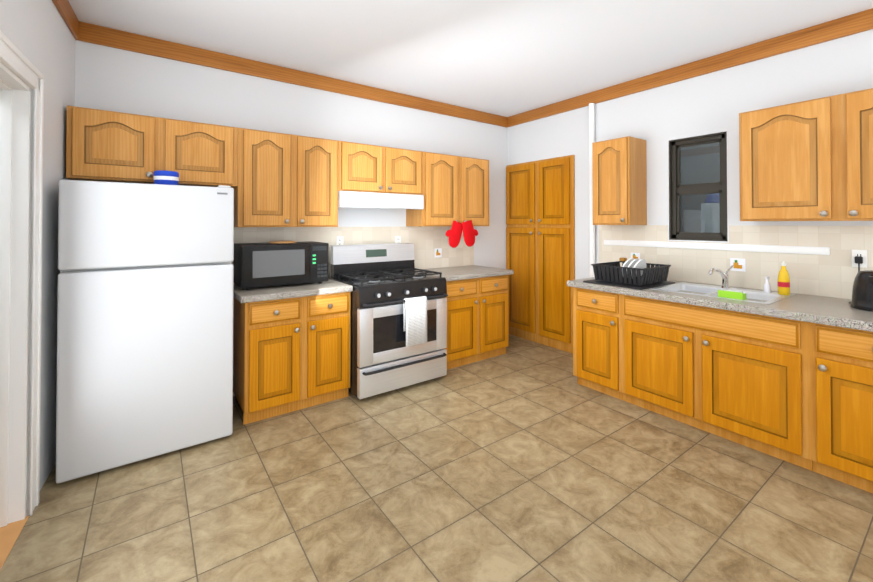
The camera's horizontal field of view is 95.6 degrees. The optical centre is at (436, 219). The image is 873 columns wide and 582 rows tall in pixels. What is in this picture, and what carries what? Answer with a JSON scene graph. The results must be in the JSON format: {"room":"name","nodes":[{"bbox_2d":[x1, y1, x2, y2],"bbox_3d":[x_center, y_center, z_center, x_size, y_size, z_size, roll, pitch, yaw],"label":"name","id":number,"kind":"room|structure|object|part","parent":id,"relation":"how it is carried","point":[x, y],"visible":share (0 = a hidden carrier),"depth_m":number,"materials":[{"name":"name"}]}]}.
{"room":"kitchen","nodes":[
{"label":"kitchen","id":0,"kind":"room"},
{"bbox_2d":[0,0,74,489],"bbox_3d":[-1.075,0.019,0.356,0.150,2.790,5.500,0,-1,-32],"label":"wall","id":1,"kind":"structure","parent":0,"point":[39,35],"depth_m":2.21,"materials":[{"name":"white paint"}]},
{"bbox_2d":[0,30,43,526],"bbox_3d":[-1.808,0.342,1.517,0.196,2.170,1.050,0,-1,-32],"label":"door frame","id":2,"kind":"structure","parent":1,"relation":"attached to","point":[21,152],"depth_m":1.88,"materials":[{"name":"white paint"}]},
{"bbox_2d":[52,0,78,38],"bbox_3d":[-0.983,-1.310,0.386,0.022,0.129,5.428,0,-1,-32],"label":"crown molding","id":3,"kind":"structure","parent":1,"relation":"attached to","point":[67,13],"depth_m":2.46,"materials":[{"name":"brown wood"}]},
{"bbox_2d":[75,40,506,395],"bbox_3d":[-1.023,0.057,3.809,4.650,2.790,0.154,0,-1,-36],"label":"wall","id":4,"kind":"structure","parent":0,"point":[106,78],"depth_m":3.66,"materials":[{"name":"white paint"}]},
{"bbox_2d":[66,106,241,188],"bbox_3d":[-1.973,-0.477,2.828,0.954,0.445,0.328,0,-1,-36],"label":"upper cabinet","id":5,"kind":"object","parent":4,"relation":"attached to","point":[102,145],"depth_m":2.65,"materials":[{"name":"brown wood"}]},
{"bbox_2d":[234,128,341,226],"bbox_3d":[-1.265,-0.316,3.340,0.792,0.755,0.328,0,-1,-36],"label":"upper cabinet","id":6,"kind":"object","parent":4,"relation":"attached to","point":[273,179],"depth_m":3.18,"materials":[{"name":"brown wood"}]},
{"bbox_2d":[75,21,506,126],"bbox_3d":[-0.782,-1.272,3.891,4.119,0.129,0.026,0,-1,-36],"label":"crown molding","id":7,"kind":"structure","parent":4,"relation":"attached to","point":[89,33],"depth_m":3.36,"materials":[{"name":"brown wood"}]},
{"bbox_2d":[336,236,342,244],"bbox_3d":[-0.923,0.216,3.780,0.070,0.114,0.006,0,-1,-36],"label":"room outlet","id":8,"kind":"object","parent":4,"relation":"attached to","point":[338,242],"visible":0.58,"depth_m":3.77,"materials":[{"name":"white plastic"}]},
{"bbox_2d":[338,141,421,197],"bbox_3d":[-0.586,-0.468,3.833,0.880,0.440,0.328,0,-1,-36],"label":"upper cabinet","id":9,"kind":"object","parent":4,"relation":"attached to","point":[364,170],"depth_m":3.66,"materials":[{"name":"brown wood"}]},
{"bbox_2d":[325,140,423,209],"bbox_3d":[-0.577,-0.396,3.820,0.880,0.585,0.361,0,-1,-36],"label":"range hood","id":10,"kind":"object","parent":9,"relation":"in","point":[367,176],"depth_m":3.66,"materials":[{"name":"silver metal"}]},
{"bbox_2d":[395,236,400,242],"bbox_3d":[-0.403,0.227,4.157,0.070,0.114,0.006,0,-1,-36],"label":"room outlet","id":11,"kind":"object","parent":4,"relation":"attached to","point":[397,239],"visible":0.58,"depth_m":4.15,"materials":[{"name":"white plastic"}]},
{"bbox_2d":[406,151,465,225],"bbox_3d":[-0.016,-0.307,4.220,0.496,0.755,0.369,0,-1,-36],"label":"upper cabinet","id":12,"kind":"object","parent":4,"relation":"attached to","point":[442,202],"depth_m":4.10,"materials":[{"name":"brown wood"}]},
{"bbox_2d":[435,248,441,256],"bbox_3d":[0.019,0.374,4.464,0.100,0.100,0.001,0,-1,-36],"label":"sticker","id":13,"kind":"object","parent":4,"relation":"attached to","point":[439,250],"visible":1,"depth_m":4.47,"materials":[{"name":"white paper"}]},
{"bbox_2d":[466,157,488,225],"bbox_3d":[0.358,-0.304,4.491,0.428,0.755,0.369,0,-1,-36],"label":"upper cabinet","id":14,"kind":"object","parent":4,"relation":"attached to","point":[477,170],"depth_m":4.39,"materials":[{"name":"brown wood"}]},
{"bbox_2d":[0,334,872,581],"bbox_3d":[0.687,1.476,1.577,4.522,0.104,5.450,0,-1,-36],"label":"floor","id":15,"kind":"structure","parent":0,"point":[523,460],"depth_m":2.00,"materials":[{"name":"tile"}]},
{"bbox_2d":[56,170,233,483],"bbox_3d":[-1.885,0.561,2.642,0.850,1.754,0.699,0,-1,-36],"label":"fridge","id":16,"kind":"object","parent":15,"relation":"on","point":[145,325],"visible":1,"depth_m":2.32,"materials":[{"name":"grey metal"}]},
{"bbox_2d":[153,170,179,188],"bbox_3d":[-1.784,-0.264,2.614,0.142,0.104,0.142,0,-1,-36],"label":"tub","id":17,"kind":"object","parent":16,"relation":"on","point":[160,176],"depth_m":2.56,"materials":[{"name":"blue plastic"}]},
{"bbox_2d":[233,279,352,424],"bbox_3d":[-1.187,0.988,3.190,0.819,0.914,0.641,0,-1,-36],"label":"base cabinet","id":18,"kind":"object","parent":15,"relation":"on","point":[291,347],"visible":0.85,"depth_m":2.94,"materials":[{"name":"brown wood"}]},
{"bbox_2d":[233,279,352,303],"bbox_3d":[-1.188,0.554,3.195,0.819,0.047,0.635,0,-1,-36],"label":"countertop","id":19,"kind":"structure","parent":18,"relation":"on","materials":[{"name":"grey stone"}]},
{"bbox_2d":[233,241,328,289],"bbox_3d":[-1.273,0.353,3.252,0.655,0.354,0.387,0,-1,-36],"label":"microwave","id":20,"kind":"object","parent":19,"relation":"on","point":[273,263],"visible":0.98,"depth_m":3.08,"materials":[{"name":"black plastic"}]},
{"bbox_3d":[-1.213,0.337,3.059,0.385,0.200,0.004,0,-1,-36],"label":"glass","id":21,"kind":"part","parent":20,"relation":"part of","materials":[{"name":"grey glass"}]},
{"bbox_2d":[330,243,447,399],"bbox_3d":[-0.411,0.841,3.561,0.860,1.214,0.700,0,-1,-36],"label":"range","id":22,"kind":"object","parent":15,"relation":"on","point":[398,322],"visible":1,"depth_m":3.33,"materials":[{"name":"silver metal"}]},
{"bbox_2d":[333,271,445,289],"bbox_3d":[-0.418,0.541,3.574,0.860,0.027,0.535,0,-1,-36],"label":"cooktop","id":23,"kind":"object","parent":22,"relation":"in","point":[386,284],"depth_m":3.39,"materials":[{"name":"black metal"}]},
{"bbox_3d":[-0.267,1.057,3.360,0.856,0.700,0.050,0,-1,-36],"label":"door steel","id":24,"kind":"part","parent":22,"relation":"part of","materials":[{"name":"silver metal"}]},
{"bbox_3d":[-0.266,0.622,3.364,0.860,0.160,0.052,0,-1,-36],"label":"control panel","id":25,"kind":"part","parent":22,"relation":"part of","materials":[{"name":"black metal"}]},
{"bbox_3d":[-0.265,0.932,3.363,0.631,0.286,0.039,0,-1,-36],"label":"door glass","id":26,"kind":"part","parent":22,"relation":"part of","materials":[{"name":"black glass"}]},
{"bbox_2d":[403,296,427,347],"bbox_3d":[-0.176,0.850,3.328,0.210,0.392,0.047,0,-1,-36],"label":"towel","id":27,"kind":"object","parent":22,"relation":"hanging from","point":[414,309],"depth_m":3.30,"materials":[{"name":"white fabric"}]},
{"bbox_2d":[416,265,513,368],"bbox_3d":[0.253,0.999,4.233,0.985,0.914,0.641,0,-1,-36],"label":"base cabinet","id":28,"kind":"object","parent":15,"relation":"on","point":[477,315],"visible":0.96,"depth_m":4.03,"materials":[{"name":"brown wood"}]},
{"bbox_2d":[416,265,513,281],"bbox_3d":[0.252,0.566,4.239,0.985,0.047,0.635,0,-1,-36],"label":"countertop","id":29,"kind":"structure","parent":28,"relation":"on","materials":[{"name":"grey stone"}]},
{"bbox_2d":[589,103,594,277],"bbox_3d":[1.610,0.126,4.095,0.056,2.658,0.056,0,-1,-36],"label":"riser pipe","id":30,"kind":"object","parent":15,"relation":"on","point":[591,225],"visible":0.67,"depth_m":4.08,"materials":[{"name":"white metal"}]},
{"bbox_2d":[567,285,646,399],"bbox_3d":[1.617,1.015,3.502,0.756,0.866,0.443,0,-1,-36],"label":"base cabinet","id":31,"kind":"object","parent":15,"relation":"on","point":[597,317],"depth_m":3.25,"materials":[{"name":"brown wood"}]},
{"bbox_3d":[1.325,0.673,3.281,0.020,0.145,0.372,0,-1,-36],"label":"drawer","id":32,"kind":"part","parent":31,"relation":"part of","materials":[{"name":"brown wood"}]},
{"bbox_3d":[1.325,1.063,3.277,0.020,0.575,0.372,0,-1,-36],"label":"door","id":33,"kind":"part","parent":31,"relation":"part of","materials":[{"name":"brown wood"}]},
{"bbox_2d":[623,309,810,469],"bbox_3d":[2.067,1.092,2.880,0.756,0.700,1.092,0,-1,-36],"label":"base cabinet","id":34,"kind":"object","parent":15,"relation":"on","point":[783,373],"depth_m":2.54,"materials":[{"name":"brown wood"}]},
{"bbox_3d":[1.767,0.667,2.671,0.020,0.145,1.031,0,-1,-36],"label":"drawer","id":35,"kind":"part","parent":34,"relation":"part of","materials":[{"name":"brown wood"}]},
{"bbox_2d":[803,321,872,492],"bbox_3d":[2.543,1.002,2.224,0.756,0.866,0.530,0,-1,-36],"label":"base cabinet","id":36,"kind":"object","parent":15,"relation":"on","point":[841,359],"depth_m":2.11,"materials":[{"name":"brown wood"}]},
{"bbox_2d":[567,277,872,332],"bbox_3d":[2.228,0.549,2.633,0.790,0.047,2.615,0,-1,-36],"label":"countertop","id":37,"kind":"structure","parent":36,"relation":"on","point":[801,307],"depth_m":2.44,"materials":[{"name":"grey stone"}]},
{"bbox_2d":[583,257,674,289],"bbox_3d":[1.618,0.423,3.334,0.565,0.216,0.495,0,-1,-36],"label":"dish rack","id":38,"kind":"object","parent":37,"relation":"on","point":[632,273],"visible":1,"depth_m":3.19,"materials":[{"name":"black plastic"}]},
{"bbox_2d":[590,261,671,285],"bbox_3d":[1.632,0.445,3.329,0.470,0.135,0.440,0,-1,-36],"label":"basket","id":39,"kind":"object","parent":38,"relation":"on","point":[634,274],"depth_m":3.19,"materials":[{"name":"black plastic"}]},
{"bbox_2d":[707,265,732,288],"bbox_3d":[2.161,0.437,3.003,0.246,0.179,0.093,0,-1,-36],"label":"faucet","id":40,"kind":"object","parent":37,"relation":"on","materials":[{"name":"silver metal"}]},
{"bbox_2d":[647,281,794,332],"bbox_3d":[2.067,0.610,2.896,0.580,0.170,0.720,0,-1,-36],"label":"sink","id":41,"kind":"object","parent":37,"relation":"in","point":[766,296],"depth_m":2.68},
{"bbox_2d":[777,261,790,295],"bbox_3d":[2.424,0.406,2.764,0.067,0.234,0.067,0,-1,-36],"label":"soap bottle","id":42,"kind":"object","parent":37,"relation":"on","point":[783,283],"depth_m":2.74,"materials":[{"name":"yellow plastic"}]},
{"bbox_2d":[849,256,872,311],"bbox_3d":[2.621,0.379,2.358,0.463,0.284,0.242,0,-1,-36],"label":"toaster","id":43,"kind":"object","parent":37,"relation":"on","point":[862,294],"visible":1,"depth_m":2.28,"materials":[{"name":"black plastic"}]},
{"bbox_3d":[2.624,0.380,2.486,0.309,0.282,0.039,0,-1,-36],"label":"power cord","id":44,"kind":"part","parent":43,"relation":"part of","materials":[{"name":"black plastic"}]},
{"bbox_3d":[2.245,0.660,2.011,0.020,0.145,0.466,0,-1,-36],"label":"drawer","id":45,"kind":"part","parent":36,"relation":"part of","materials":[{"name":"brown wood"}]},
{"bbox_3d":[2.245,1.050,2.007,0.020,0.575,0.466,0,-1,-36],"label":"door","id":46,"kind":"part","parent":36,"relation":"part of","materials":[{"name":"brown wood"}]},
{"bbox_2d":[68,0,872,116],"bbox_3d":[0.567,-1.413,1.521,5.120,0.100,5.750,0,-1,-36],"label":"ceiling","id":47,"kind":"structure","parent":0,"point":[506,58],"depth_m":2.90,"materials":[{"name":"white paint"}]},
{"bbox_2d":[507,29,872,298],"bbox_3d":[2.571,0.047,2.958,0.168,2.790,5.750,0,-1,-36],"label":"wall","id":48,"kind":"structure","parent":0,"point":[667,123],"depth_m":3.27,"materials":[{"name":"white paint"}]},
{"bbox_2d":[506,155,574,353],"bbox_3d":[1.198,0.379,4.702,0.040,2.165,1.003,0,-1,-36],"label":"pantry cabinet","id":49,"kind":"object","parent":48,"relation":"attached to","point":[554,259],"depth_m":4.62,"materials":[{"name":"brown wood"}]},
{"bbox_2d":[592,136,646,224],"bbox_3d":[1.720,-0.344,3.739,0.328,0.790,0.362,0,-1,-36],"label":"upper cabinet","id":50,"kind":"object","parent":48,"relation":"attached to","point":[619,165],"depth_m":3.61,"materials":[{"name":"brown wood"}]},
{"bbox_3d":[1.596,-0.345,3.649,0.020,0.766,0.332,0,-1,-36],"label":"door","id":51,"kind":"part","parent":50,"relation":"part of","materials":[{"name":"brown wood"}]},
{"bbox_2d":[631,253,639,259],"bbox_3d":[1.893,0.351,3.770,0.001,0.070,0.090,0,-1,-36],"label":"sticker","id":52,"kind":"object","parent":48,"relation":"attached to","point":[637,255],"visible":0.64,"depth_m":3.76,"materials":[{"name":"white paper"}]},
{"bbox_2d":[507,8,872,127],"bbox_3d":[2.508,-1.283,2.926,0.026,0.129,5.450,0,-1,-36],"label":"crown molding","id":53,"kind":"structure","parent":48,"relation":"attached to","point":[855,23],"depth_m":3.20,"materials":[{"name":"brown wood"}]},
{"bbox_2d":[733,262,741,268],"bbox_3d":[2.369,0.362,3.112,0.001,0.045,0.058,0,-1,-36],"label":"art","id":54,"kind":"object","parent":48,"relation":"attached to","point":[735,265],"visible":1,"depth_m":3.12,"materials":[{"name":"orange paper"}]},
{"bbox_2d":[730,258,745,271],"bbox_3d":[2.369,0.354,3.113,0.001,0.100,0.100,0,-1,-36],"label":"sticker","id":55,"kind":"object","parent":48,"relation":"attached to","point":[740,261],"visible":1,"depth_m":3.11,"materials":[{"name":"white"}]},
{"bbox_2d":[739,96,835,220],"bbox_3d":[2.450,-0.380,2.733,0.328,0.780,0.509,0,-1,-36],"label":"upper cabinet","id":56,"kind":"object","parent":48,"relation":"attached to","point":[810,160],"depth_m":2.62,"materials":[{"name":"brown wood"}]},
{"bbox_2d":[832,88,872,220],"bbox_3d":[2.749,-0.385,2.320,0.328,0.780,0.511,0,-1,-36],"label":"upper cabinet","id":57,"kind":"object","parent":48,"relation":"attached to","point":[852,112],"depth_m":2.38,"materials":[{"name":"brown wood"}]},
{"bbox_2d":[851,250,866,267],"bbox_3d":[2.754,0.253,2.578,0.006,0.114,0.070,0,-1,-36],"label":"room outlet","id":58,"kind":"object","parent":48,"relation":"attached to","point":[863,253],"visible":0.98,"depth_m":2.57,"materials":[{"name":"white"}]},
{"label":"outside","id":59,"kind":"structure","parent":0,"visible":0},
{"bbox_2d":[680,143,719,231],"bbox_3d":[2.710,-0.419,3.724,0.950,3.440,2.940,0,-1,-36],"label":"wall","id":60,"kind":"structure","parent":59,"point":[700,182],"depth_m":4.30,"materials":[{"name":"grey"}]},
{"bbox_2d":[701,203,719,232],"bbox_3d":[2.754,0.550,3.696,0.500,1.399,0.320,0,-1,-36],"label":"building","id":61,"kind":"structure","parent":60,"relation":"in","point":[711,217],"depth_m":3.62,"materials":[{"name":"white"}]}
]}

